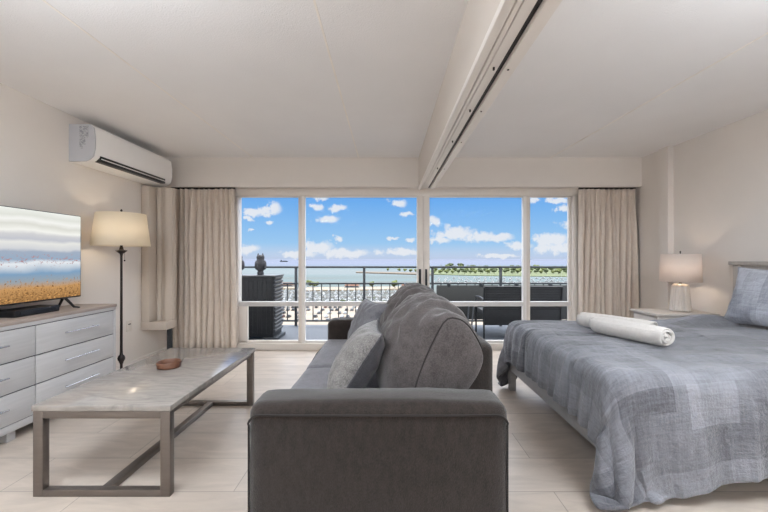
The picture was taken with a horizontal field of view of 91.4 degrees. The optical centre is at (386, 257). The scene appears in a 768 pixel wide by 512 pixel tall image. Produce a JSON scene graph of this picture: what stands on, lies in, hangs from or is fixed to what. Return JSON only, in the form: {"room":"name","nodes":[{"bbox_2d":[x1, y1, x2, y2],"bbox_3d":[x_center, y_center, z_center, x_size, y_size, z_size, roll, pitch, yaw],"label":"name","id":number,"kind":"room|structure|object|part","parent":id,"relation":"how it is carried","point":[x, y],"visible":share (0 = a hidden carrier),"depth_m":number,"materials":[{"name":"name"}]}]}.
{"room":"studio apartment","nodes":[
{"label":"studio apartment","id":0,"kind":"room"},
{"bbox_2d":[0,83,166,366],"bbox_3d":[-2.925,0.010,0.950,0.150,2.620,8.500,0,0,0],"label":"wall","id":1,"kind":"structure","parent":0,"point":[37,173],"depth_m":3.40,"materials":[{"name":"paint"}]},
{"bbox_2d":[69,124,171,186],"bbox_3d":[-2.731,-1.034,3.964,0.238,0.339,1.212,0,0,0],"label":"air conditioner","id":2,"kind":"object","parent":1,"relation":"attached to","point":[90,146],"visible":0.99,"depth_m":3.66,"materials":[{"name":"white plastic"}]},
{"bbox_2d":[96,156,164,183],"bbox_3d":[-2.651,-0.905,3.930,0.067,0.054,1.000,0,0,0],"label":"air vent","id":3,"kind":"object","parent":2,"relation":"attached to","point":[108,162],"depth_m":3.84,"materials":[{"name":"black plastic"}]},
{"bbox_2d":[126,320,131,331],"bbox_3d":[-2.845,0.750,4.140,0.010,0.120,0.080,0,0,0],"label":"wall outlet","id":4,"kind":"object","parent":1,"relation":"attached to","point":[128,323],"visible":1,"depth_m":4.13,"materials":[{"name":"white plastic"}]},
{"bbox_2d":[116,347,166,369],"bbox_3d":[-2.844,1.185,0.850,0.012,0.070,8.100,0,0,0],"label":"baseboard","id":5,"kind":"structure","parent":1,"relation":"attached to","point":[165,348],"depth_m":4.33,"materials":[{"name":"white wood"}]},
{"bbox_2d":[141,185,176,348],"bbox_3d":[-2.701,0.190,4.455,0.292,2.060,0.240,0,0,0],"label":"curtain","id":6,"kind":"object","parent":1,"relation":"attached to","point":[158,261],"visible":0.91,"depth_m":4.47,"materials":[{"name":"fabric"}]},
{"bbox_3d":[-2.801,-0.010,4.450,0.092,1.660,0.220,0,0,0],"label":"panel","id":7,"kind":"part","parent":6,"relation":"part of","materials":[{"name":"fabric"}]},
{"bbox_3d":[-2.595,1.025,4.480,0.050,0.390,0.040,0,0,0],"label":"leg","id":8,"kind":"part","parent":6,"relation":"part of","materials":[{"name":"metal"}]},
{"bbox_2d":[249,325,507,339],"bbox_3d":[0.000,1.335,6.050,8.400,0.170,1.940,0,0,0],"label":"floor","id":9,"kind":"structure","parent":0,"point":[313,332],"depth_m":6.29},
{"bbox_2d":[242,274,285,339],"bbox_3d":[-2.110,0.757,5.895,0.900,0.985,0.510,0,0,0],"label":"condenser unit","id":10,"kind":"object","parent":9,"relation":"on","point":[266,322],"visible":0.52,"depth_m":5.67,"materials":[{"name":"grey metal"}]},
{"bbox_2d":[242,279,270,333],"bbox_3d":[-2.135,0.730,5.656,0.771,0.820,0.006,0,0,0],"label":"grille","id":11,"kind":"object","parent":10,"relation":"attached to","point":[252,289],"depth_m":5.67,"materials":[{"name":"black plastic"}]},
{"bbox_2d":[255,253,266,274],"bbox_3d":[-1.973,0.093,5.850,0.176,0.343,0.154,0,0,0],"label":"owl figurine","id":12,"kind":"object","parent":10,"relation":"on","point":[260,263],"visible":1,"depth_m":5.80,"materials":[{"name":"stone"}]},
{"bbox_3d":[-2.125,0.278,5.900,0.870,0.025,0.500,0,0,0],"label":"panel","id":13,"kind":"part","parent":10,"relation":"part of","materials":[{"name":"grey metal"}]},
{"bbox_2d":[244,266,566,325],"bbox_3d":[0.176,0.700,6.900,8.552,1.100,0.060,0,0,0],"label":"balcony railing","id":14,"kind":"object","parent":9,"relation":"on","point":[432,283],"visible":0.3,"depth_m":6.88,"materials":[{"name":"metal"}]},
{"bbox_3d":[-1.674,0.715,6.900,0.044,1.070,0.044,0,0,0],"label":"post","id":15,"kind":"part","parent":14,"relation":"part of","materials":[{"name":"metal"}]},
{"bbox_3d":[-0.419,0.715,6.900,0.044,1.070,0.044,0,0,0],"label":"post","id":16,"kind":"part","parent":14,"relation":"part of","materials":[{"name":"metal"}]},
{"bbox_3d":[0.000,0.168,6.900,8.200,0.035,0.060,0,0,0],"label":"rail","id":17,"kind":"part","parent":14,"relation":"part of","materials":[{"name":"metal"}]},
{"bbox_3d":[0.000,1.155,6.900,8.200,0.030,0.030,0,0,0],"label":"rail","id":18,"kind":"part","parent":14,"relation":"part of","materials":[{"name":"metal"}]},
{"bbox_3d":[0.000,0.470,6.900,8.200,0.030,0.030,0,0,0],"label":"rail","id":19,"kind":"part","parent":14,"relation":"part of","materials":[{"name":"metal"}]},
{"bbox_3d":[0.836,0.715,6.900,0.044,1.070,0.044,0,0,0],"label":"post","id":20,"kind":"part","parent":14,"relation":"part of","materials":[{"name":"metal"}]},
{"bbox_2d":[436,283,498,319],"bbox_3d":[1.466,0.785,6.851,1.129,0.670,0.062,0,0,0],"label":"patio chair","id":21,"kind":"object","parent":14,"relation":"attached to","point":[450,292],"visible":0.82,"depth_m":6.83,"materials":[{"name":"metal"}]},
{"bbox_3d":[2.091,0.715,6.900,0.044,1.070,0.044,0,0,0],"label":"post","id":22,"kind":"part","parent":14,"relation":"part of","materials":[{"name":"metal"}]},
{"bbox_2d":[504,283,566,319],"bbox_3d":[2.721,0.785,6.851,1.188,0.670,0.062,0,0,0],"label":"panel","id":23,"kind":"object","parent":14,"relation":"attached to","point":[564,308],"visible":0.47,"depth_m":6.83,"materials":[{"name":"metal"}]},
{"bbox_2d":[467,306,473,324],"bbox_3d":[1.224,1.003,6.250,0.400,0.497,0.400,0,0,0],"label":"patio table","id":24,"kind":"object","parent":9,"relation":"on","point":[468,306],"visible":0.16,"depth_m":6.08,"materials":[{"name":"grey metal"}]},
{"bbox_3d":[1.383,1.015,6.090,0.082,0.473,0.026,0,0,45],"label":"leg","id":25,"kind":"part","parent":24,"relation":"part of","materials":[{"name":"grey metal"}]},
{"bbox_2d":[475,286,521,338],"bbox_3d":[1.800,0.844,6.080,0.608,0.814,0.588,0,0,0],"label":"patio chair","id":26,"kind":"object","parent":9,"relation":"on","point":[492,315],"visible":0.82,"depth_m":5.85,"materials":[{"name":"grey metal"}]},
{"bbox_3d":[1.510,0.950,6.350,0.028,0.601,0.048,0,0,0],"label":"leg","id":27,"kind":"part","parent":26,"relation":"part of","materials":[{"name":"grey metal"}]},
{"bbox_3d":[1.510,0.849,5.830,0.028,0.803,0.088,0,0,0],"label":"leg","id":28,"kind":"part","parent":26,"relation":"part of","materials":[{"name":"grey metal"}]},
{"bbox_3d":[1.800,0.930,6.098,0.560,0.240,0.485,0,0,0],"label":"seat","id":29,"kind":"part","parent":26,"relation":"part of","materials":[{"name":"black wicker"}]},
{"bbox_3d":[1.800,0.629,5.834,0.560,0.362,0.064,0,0,0],"label":"backrest","id":30,"kind":"part","parent":26,"relation":"part of","materials":[{"name":"black wicker"}]},
{"bbox_3d":[2.090,0.849,5.830,0.028,0.803,0.088,0,0,0],"label":"leg","id":31,"kind":"part","parent":26,"relation":"part of","materials":[{"name":"grey metal"}]},
{"bbox_2d":[530,286,562,320],"bbox_3d":[2.424,0.844,6.080,0.608,0.814,0.588,0,0,0],"label":"patio chair","id":32,"kind":"object","parent":9,"relation":"on","point":[536,312],"visible":0.47,"depth_m":5.83,"materials":[{"name":"grey metal"}]},
{"bbox_3d":[2.424,0.930,6.098,0.560,0.240,0.485,0,0,0],"label":"seat","id":33,"kind":"part","parent":32,"relation":"part of","materials":[{"name":"black wicker"}]},
{"bbox_3d":[2.424,0.629,5.834,0.560,0.362,0.064,0,0,0],"label":"backrest","id":34,"kind":"part","parent":32,"relation":"part of","materials":[{"name":"black wicker"}]},
{"bbox_3d":[2.714,0.849,5.830,0.028,0.803,0.088,0,0,0],"label":"leg","id":35,"kind":"part","parent":32,"relation":"part of","materials":[{"name":"grey metal"}]},
{"bbox_2d":[0,0,767,156],"bbox_3d":[0.225,-1.390,0.950,6.350,0.200,8.500,0,0,0],"label":"ceiling","id":36,"kind":"structure","parent":0,"point":[260,73],"depth_m":2.61,"materials":[{"name":"paint"}]},
{"bbox_2d":[42,0,252,157],"bbox_3d":[-1.720,-1.290,0.805,0.012,0.004,8.010,0,0,0],"label":"trim","id":37,"kind":"structure","parent":36,"relation":"attached to","point":[47,3],"depth_m":2.48,"materials":[{"name":"white paint"}]},
{"bbox_2d":[313,0,358,157],"bbox_3d":[-0.365,-1.290,0.805,0.012,0.004,8.010,0,0,0],"label":"trim","id":38,"kind":"structure","parent":36,"relation":"attached to","point":[314,1],"depth_m":2.47,"materials":[{"name":"white paint"}]},
{"bbox_2d":[418,0,561,189],"bbox_3d":[0.501,-1.083,0.805,0.202,0.415,8.010,0,0,0],"label":"ceiling beam","id":39,"kind":"structure","parent":36,"relation":"attached to","point":[493,37],"depth_m":1.89,"materials":[{"name":"paint"}]},
{"bbox_2d":[550,32,767,157],"bbox_3d":[2.220,-1.290,0.805,0.012,0.012,8.014,0,0,-2],"label":"trim","id":40,"kind":"structure","parent":36,"relation":"attached to","point":[767,32],"depth_m":2.75,"materials":[{"name":"white paint"}]},
{"bbox_2d":[0,350,767,511],"bbox_3d":[0.225,1.270,0.890,6.350,0.100,8.380,0,0,0],"label":"floor","id":41,"kind":"structure","parent":0,"point":[551,464],"depth_m":2.28,"materials":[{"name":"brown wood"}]},
{"bbox_2d":[0,304,116,442],"bbox_3d":[-2.647,0.820,2.640,0.400,0.800,1.600,0,0,0],"label":"dresser","id":42,"kind":"object","parent":41,"relation":"on","point":[44,356],"visible":0.77,"depth_m":2.75,"materials":[{"name":"paint"}]},
{"bbox_3d":[-2.490,0.581,2.268,0.021,0.206,0.747,0,0,0],"label":"drawer","id":43,"kind":"part","parent":42,"relation":"part of","materials":[{"name":"paint"}]},
{"bbox_3d":[-2.490,0.791,2.268,0.021,0.198,0.747,0,0,0],"label":"drawer","id":44,"kind":"part","parent":42,"relation":"part of","materials":[{"name":"paint"}]},
{"bbox_3d":[-2.490,0.997,2.268,0.021,0.198,0.747,0,0,0],"label":"drawer","id":45,"kind":"part","parent":42,"relation":"part of","materials":[{"name":"paint"}]},
{"bbox_2d":[0,305,58,317],"bbox_3d":[-2.679,0.395,2.800,0.163,0.049,0.360,0,0,0],"label":"soundbar","id":46,"kind":"object","parent":42,"relation":"on","point":[35,309],"visible":1,"depth_m":2.74,"materials":[{"name":"black plastic"}]},
{"bbox_2d":[0,205,80,307],"bbox_3d":[-2.685,0.027,2.650,0.213,0.785,1.240,0,0,0],"label":"television","id":47,"kind":"object","parent":42,"relation":"on","point":[40,251],"visible":0.87,"depth_m":2.87,"materials":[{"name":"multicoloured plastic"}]},
{"bbox_3d":[-2.490,0.581,3.026,0.021,0.206,0.748,0,0,0],"label":"drawer","id":48,"kind":"part","parent":42,"relation":"part of","materials":[{"name":"paint"}]},
{"bbox_3d":[-2.490,0.791,3.026,0.021,0.198,0.748,0,0,0],"label":"drawer","id":49,"kind":"part","parent":42,"relation":"part of","materials":[{"name":"paint"}]},
{"bbox_3d":[-2.490,0.997,3.026,0.021,0.198,0.748,0,0,0],"label":"drawer","id":50,"kind":"part","parent":42,"relation":"part of","materials":[{"name":"paint"}]},
{"bbox_3d":[-2.464,0.571,3.026,0.034,0.011,0.330,0,0,0],"label":"handle","id":51,"kind":"part","parent":42,"relation":"part of","materials":[{"name":"silver metal"}]},
{"bbox_3d":[-2.464,0.781,3.026,0.034,0.011,0.330,0,0,0],"label":"handle","id":52,"kind":"part","parent":42,"relation":"part of","materials":[{"name":"silver metal"}]},
{"bbox_3d":[-2.464,0.987,3.026,0.034,0.011,0.330,0,0,0],"label":"handle","id":53,"kind":"part","parent":42,"relation":"part of","materials":[{"name":"silver metal"}]},
{"bbox_2d":[89,209,150,368],"bbox_3d":[-2.550,0.375,3.600,0.480,1.690,0.480,0,0,0],"label":"floor lamp","id":54,"kind":"object","parent":41,"relation":"on","point":[121,229],"visible":0.78,"depth_m":3.45,"materials":[{"name":"beige fabric"}]},
{"bbox_3d":[-2.550,-0.270,3.600,0.480,0.310,0.480,0,0,0],"label":"lamp shade","id":55,"kind":"part","parent":54,"relation":"part of","materials":[{"name":"fabric"}]},
{"bbox_2d":[31,348,254,496],"bbox_3d":[-1.458,0.986,2.527,0.710,0.468,1.234,0,0,0],"label":"coffee table","id":56,"kind":"object","parent":41,"relation":"on","point":[139,389],"visible":1,"depth_m":2.04,"materials":[{"name":"stone"}]},
{"bbox_3d":[-1.458,1.002,1.934,0.700,0.437,0.040,0,0,0],"label":"leg frame","id":57,"kind":"part","parent":56,"relation":"part of","materials":[{"name":"metal"}]},
{"bbox_2d":[156,358,181,369],"bbox_3d":[-1.496,0.729,2.580,0.157,0.044,0.150,0,0,0],"label":"wooden dish","id":58,"kind":"object","parent":56,"relation":"on","point":[166,364],"visible":1,"depth_m":2.55,"materials":[{"name":"brown wood"}]},
{"bbox_3d":[-1.458,1.002,3.114,0.700,0.437,0.040,0,0,0],"label":"leg frame","id":59,"kind":"part","parent":56,"relation":"part of","materials":[{"name":"metal"}]},
{"bbox_2d":[247,283,508,511],"bbox_3d":[-0.034,0.705,2.470,1.044,1.029,2.129,0,0,0],"label":"sofa","id":60,"kind":"object","parent":41,"relation":"on","point":[429,430],"visible":0.92,"depth_m":1.42,"materials":[{"name":"grey fabric"}]},
{"bbox_2d":[306,339,346,369],"bbox_3d":[-0.128,0.806,2.906,0.846,0.211,0.867,0,0,0],"label":"seat cushion","id":61,"kind":"object","parent":60,"relation":"on","point":[324,358],"depth_m":2.78,"materials":[{"name":"grey fabric"}]},
{"bbox_2d":[291,368,379,388],"bbox_3d":[-0.131,0.805,2.043,0.845,0.210,0.864,0,0,0],"label":"seat cushion","id":62,"kind":"object","parent":60,"relation":"on","point":[312,378],"depth_m":2.18,"materials":[{"name":"grey fabric"}]},
{"bbox_3d":[-0.034,0.863,3.425,1.006,0.640,0.216,0,0,0],"label":"arm","id":63,"kind":"part","parent":60,"relation":"part of"},
{"bbox_2d":[327,318,384,388],"bbox_3d":[-0.160,0.545,1.960,0.301,0.384,0.455,0,0,-4],"label":"throw pillow","id":64,"kind":"object","parent":60,"relation":"on","point":[358,359],"visible":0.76,"depth_m":1.78,"materials":[{"name":"grey fabric"}]},
{"bbox_2d":[347,298,387,339],"bbox_3d":[-0.156,0.535,2.959,0.246,0.390,0.427,0,0,-29],"label":"throw pillow","id":65,"kind":"object","parent":60,"relation":"on","point":[368,311],"visible":0.35,"depth_m":2.90,"materials":[{"name":"grey fabric"}]},
{"bbox_3d":[-0.034,0.863,1.520,1.006,0.640,0.226,0,0,0],"label":"arm","id":66,"kind":"part","parent":60,"relation":"part of"},
{"bbox_2d":[379,283,435,326],"bbox_3d":[0.187,0.453,2.888,0.516,0.520,0.873,0,0,0],"label":"cushion","id":67,"kind":"object","parent":60,"relation":"on","point":[403,292],"depth_m":2.73,"materials":[{"name":"grey fabric"}]},
{"bbox_2d":[375,292,482,388],"bbox_3d":[0.186,0.450,2.056,0.515,0.519,0.859,0,0,0],"label":"cushion","id":68,"kind":"object","parent":60,"relation":"on","point":[430,342],"depth_m":1.67,"materials":[{"name":"grey fabric"}]},
{"bbox_3d":[0.373,0.703,2.503,0.226,0.659,1.702,0,0,0],"label":"frame","id":69,"kind":"part","parent":60,"relation":"part of","materials":[{"name":"grey fabric"}]},
{"bbox_2d":[508,261,767,447],"bbox_3d":[2.210,0.625,2.643,2.160,1.190,1.745,0,0,0],"label":"bed","id":70,"kind":"object","parent":41,"relation":"on","point":[513,372],"visible":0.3,"depth_m":3.04,"materials":[{"name":"grey paint"}]},
{"bbox_3d":[1.157,1.070,3.470,0.055,0.300,0.060,0,0,0],"label":"leg","id":71,"kind":"part","parent":70,"relation":"part of","materials":[{"name":"grey paint"}]},
{"bbox_3d":[1.147,0.955,2.685,0.035,0.150,1.630,0,0,0],"label":"foot rail","id":72,"kind":"part","parent":70,"relation":"part of","materials":[{"name":"grey paint"}]},
{"bbox_2d":[496,314,767,510],"bbox_3d":[2.074,0.843,2.676,2.174,0.704,1.841,0,0,0],"label":"comforter","id":73,"kind":"object","parent":70,"relation":"on","point":[685,418],"visible":0.87,"depth_m":1.86,"materials":[{"name":"grey fabric"}]},
{"bbox_2d":[576,312,657,326],"bbox_3d":[1.734,0.501,2.858,0.136,0.121,0.551,0,0,-30],"label":"rolled towel","id":74,"kind":"object","parent":73,"relation":"on","point":[583,318],"visible":0.32,"depth_m":2.94,"materials":[{"name":"white fabric"}]},
{"bbox_2d":[589,317,674,345],"bbox_3d":[1.665,0.499,2.593,0.148,0.126,0.528,0,0,-22],"label":"rolled towel","id":75,"kind":"object","parent":73,"relation":"on","point":[641,332],"visible":1,"depth_m":2.50,"materials":[{"name":"white fabric"}]},
{"bbox_2d":[724,267,767,326],"bbox_3d":[3.020,0.315,2.880,0.270,0.477,0.751,0,0,-11],"label":"bed pillow","id":76,"kind":"object","parent":73,"relation":"on","point":[748,304],"visible":0.99,"depth_m":3.02,"materials":[{"name":"grey fabric"}]},
{"bbox_3d":[3.248,0.642,3.453,0.065,1.155,0.075,0,0,0],"label":"headboard post","id":77,"kind":"part","parent":70,"relation":"part of","materials":[{"name":"beige wood"}]},
{"bbox_3d":[3.230,0.102,2.635,0.020,0.075,1.570,0,0,0],"label":"rail trim","id":78,"kind":"part","parent":70,"relation":"part of","materials":[{"name":"grey wood"}]},
{"bbox_2d":[630,309,719,319],"bbox_3d":[2.950,0.885,3.880,0.639,0.670,0.400,0,0,0],"label":"nightstand","id":79,"kind":"object","parent":41,"relation":"on","point":[644,314],"visible":0.18,"depth_m":3.79,"materials":[{"name":"paint"}]},
{"bbox_3d":[2.663,0.718,3.880,0.017,0.255,0.320,0,0,0],"label":"drawer","id":80,"kind":"part","parent":79,"relation":"part of","materials":[{"name":"paint"}]},
{"bbox_2d":[659,251,702,311],"bbox_3d":[3.035,0.238,3.880,0.360,0.622,0.360,0,0,0],"label":"table lamp","id":81,"kind":"object","parent":79,"relation":"on","point":[680,268],"visible":1,"depth_m":3.79,"materials":[{"name":"fabric"}]},
{"bbox_3d":[3.035,0.103,3.880,0.360,0.285,0.360,0,0,0],"label":"lamp shade","id":82,"kind":"part","parent":81,"relation":"part of","materials":[{"name":"white fabric"}]},
{"bbox_2d":[165,157,641,349],"bbox_3d":[0.225,-0.040,4.985,6.250,2.520,0.350,0,0,0],"label":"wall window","id":83,"kind":"structure","parent":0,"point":[237,172],"depth_m":4.81,"materials":[{"name":"paint"}]},
{"bbox_2d":[170,187,236,347],"bbox_3d":[-2.378,0.137,4.873,0.864,2.107,0.125,0,0,0],"label":"curtain","id":84,"kind":"object","parent":83,"relation":"hanging from","point":[206,295],"visible":0.91,"depth_m":4.85,"materials":[{"name":"fabric"}]},
{"bbox_2d":[239,196,301,342],"bbox_3d":[-1.558,0.152,5.015,0.850,1.975,0.060,0,0,0],"label":"window","id":85,"kind":"structure","parent":83,"relation":"attached to","point":[243,305],"depth_m":5.00,"materials":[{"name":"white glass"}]},
{"bbox_3d":[-1.553,0.613,5.020,0.840,0.063,0.050,0,0,0],"label":"rail","id":86,"kind":"part","parent":85,"relation":"part of","materials":[{"name":"white metal"}]},
{"bbox_2d":[302,196,416,342],"bbox_3d":[-0.367,0.152,5.015,1.533,1.975,0.070,0,0,0],"label":"window","id":87,"kind":"structure","parent":83,"relation":"attached to","point":[305,303],"depth_m":5.00,"materials":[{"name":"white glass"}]},
{"bbox_3d":[-0.367,0.613,5.020,1.533,0.063,0.050,0,0,0],"label":"rail","id":88,"kind":"part","parent":87,"relation":"part of","materials":[{"name":"white metal"}]},
{"bbox_2d":[417,196,429,286],"bbox_3d":[0.482,0.150,5.013,0.164,1.980,0.135,0,0,0],"label":"trim","id":89,"kind":"structure","parent":83,"relation":"attached to","point":[423,202],"depth_m":4.96,"materials":[{"name":"white paint"}]},
{"bbox_3d":[0.519,0.270,4.957,0.029,0.247,0.023,0,0,0],"label":"handle","id":90,"kind":"part","parent":89,"relation":"part of","materials":[{"name":"grey metal"}]},
{"bbox_2d":[430,196,525,342],"bbox_3d":[1.207,0.152,5.015,1.293,1.975,0.070,0,0,0],"label":"window","id":91,"kind":"structure","parent":83,"relation":"attached to","point":[522,303],"depth_m":5.00,"materials":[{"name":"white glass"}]},
{"bbox_3d":[1.207,0.613,5.020,1.293,0.063,0.050,0,0,0],"label":"rail","id":92,"kind":"part","parent":91,"relation":"part of","materials":[{"name":"white metal"}]},
{"bbox_2d":[526,196,570,320],"bbox_3d":[2.158,0.152,5.015,0.610,1.975,0.060,0,0,0],"label":"window","id":93,"kind":"structure","parent":83,"relation":"attached to","point":[529,303],"depth_m":5.00,"materials":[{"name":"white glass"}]},
{"bbox_3d":[2.153,0.613,5.020,0.600,0.063,0.050,0,0,0],"label":"rail","id":94,"kind":"part","parent":93,"relation":"part of","materials":[{"name":"white metal"}]},
{"bbox_2d":[578,187,638,317],"bbox_3d":[2.872,0.137,4.876,0.763,2.107,0.118,0,0,-1],"label":"curtain","id":95,"kind":"object","parent":83,"relation":"hanging from","point":[608,273],"visible":0.81,"depth_m":4.85,"materials":[{"name":"fabric"}]},
{"bbox_2d":[635,109,767,315],"bbox_3d":[3.342,0.010,0.950,0.215,2.620,8.500,0,0,0],"label":"wall","id":96,"kind":"structure","parent":0,"point":[706,194],"depth_m":3.86,"materials":[{"name":"paint"}]},
{"bbox_2d":[235,195,577,343],"bbox_3d":[0.255,0.150,5.025,4.550,1.980,0.150,0,0,0],"label":"trim","id":97,"kind":"structure","parent":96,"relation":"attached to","point":[574,199],"depth_m":4.96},
{"label":"outside","id":98,"kind":"structure","parent":0,"visible":0},
{"bbox_2d":[282,306,482,324],"bbox_3d":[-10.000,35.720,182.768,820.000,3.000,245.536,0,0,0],"label":"ground","id":99,"kind":"structure","parent":98,"point":[309,313],"depth_m":227.12,"materials":[{"name":"beige sand"}]},
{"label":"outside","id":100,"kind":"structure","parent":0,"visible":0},
{"bbox_2d":[242,260,566,300],"bbox_3d":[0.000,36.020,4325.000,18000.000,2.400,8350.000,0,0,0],"label":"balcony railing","id":101,"kind":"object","parent":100,"point":[321,275],"visible":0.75,"depth_m":900.49,"materials":[{"name":"metal"}]},
{"bbox_2d":[282,286,294,289],"bbox_3d":[-136.404,35.220,428.035,74.112,4.000,41.308,0,0,0],"label":"pier","id":102,"kind":"structure","parent":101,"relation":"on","point":[284,288],"depth_m":413.48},
{"bbox_2d":[282,282,294,286],"bbox_3d":[-116.764,30.670,433.530,19.200,5.000,8.200,0,0,0],"label":"waterfront building","id":103,"kind":"structure","parent":102,"relation":"on","point":[283,285],"depth_m":430.06,"materials":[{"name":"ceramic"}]},
{"bbox_2d":[283,297,385,297],"bbox_3d":[-26.900,34.470,330.735,133.176,0.700,2.000,0,0,0],"label":"floating dock","id":104,"kind":"object","parent":101,"relation":"on","point":[283,297],"visible":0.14,"depth_m":329.74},
{"bbox_2d":[282,292,394,292],"bbox_3d":[-30.165,34.470,370.882,149.342,0.700,2.000,0,0,0],"label":"floating dock","id":105,"kind":"object","parent":101,"relation":"on","point":[282,292],"visible":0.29,"depth_m":370.92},
{"bbox_2d":[306,286,401,290],"bbox_3d":[-33.099,35.320,415.682,132.278,3.800,53.636,0,0,0],"label":"jetty","id":106,"kind":"object","parent":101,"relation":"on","point":[395,287],"visible":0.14,"depth_m":410.87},
{"bbox_2d":[344,284,359,287],"bbox_3d":[-39.398,30.970,422.122,17.200,4.800,7.200,0,0,0],"label":"waterfront building","id":107,"kind":"structure","parent":106,"relation":"on","point":[345,285],"depth_m":419.07,"materials":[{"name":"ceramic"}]},
{"bbox_2d":[356,271,430,274],"bbox_3d":[12.110,34.920,831.341,175.766,4.600,170.532,0,0,0],"label":"breakwater","id":108,"kind":"object","parent":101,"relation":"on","point":[401,273],"visible":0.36,"depth_m":843.66,"materials":[{"name":"grey stone"}]},
{"bbox_2d":[435,282,566,282],"bbox_3d":[162.685,34.470,525.922,201.954,0.700,2.000,0,0,0],"label":"floating dock","id":109,"kind":"object","parent":101,"relation":"on","point":[435,282],"visible":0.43,"depth_m":524.87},
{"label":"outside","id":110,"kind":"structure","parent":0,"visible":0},
{"bbox_2d":[430,268,566,276],"bbox_3d":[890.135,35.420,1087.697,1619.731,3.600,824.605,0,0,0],"label":"park","id":111,"kind":"structure","parent":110,"point":[508,273],"depth_m":813.33,"materials":[{"name":"green plant"}]}
]}

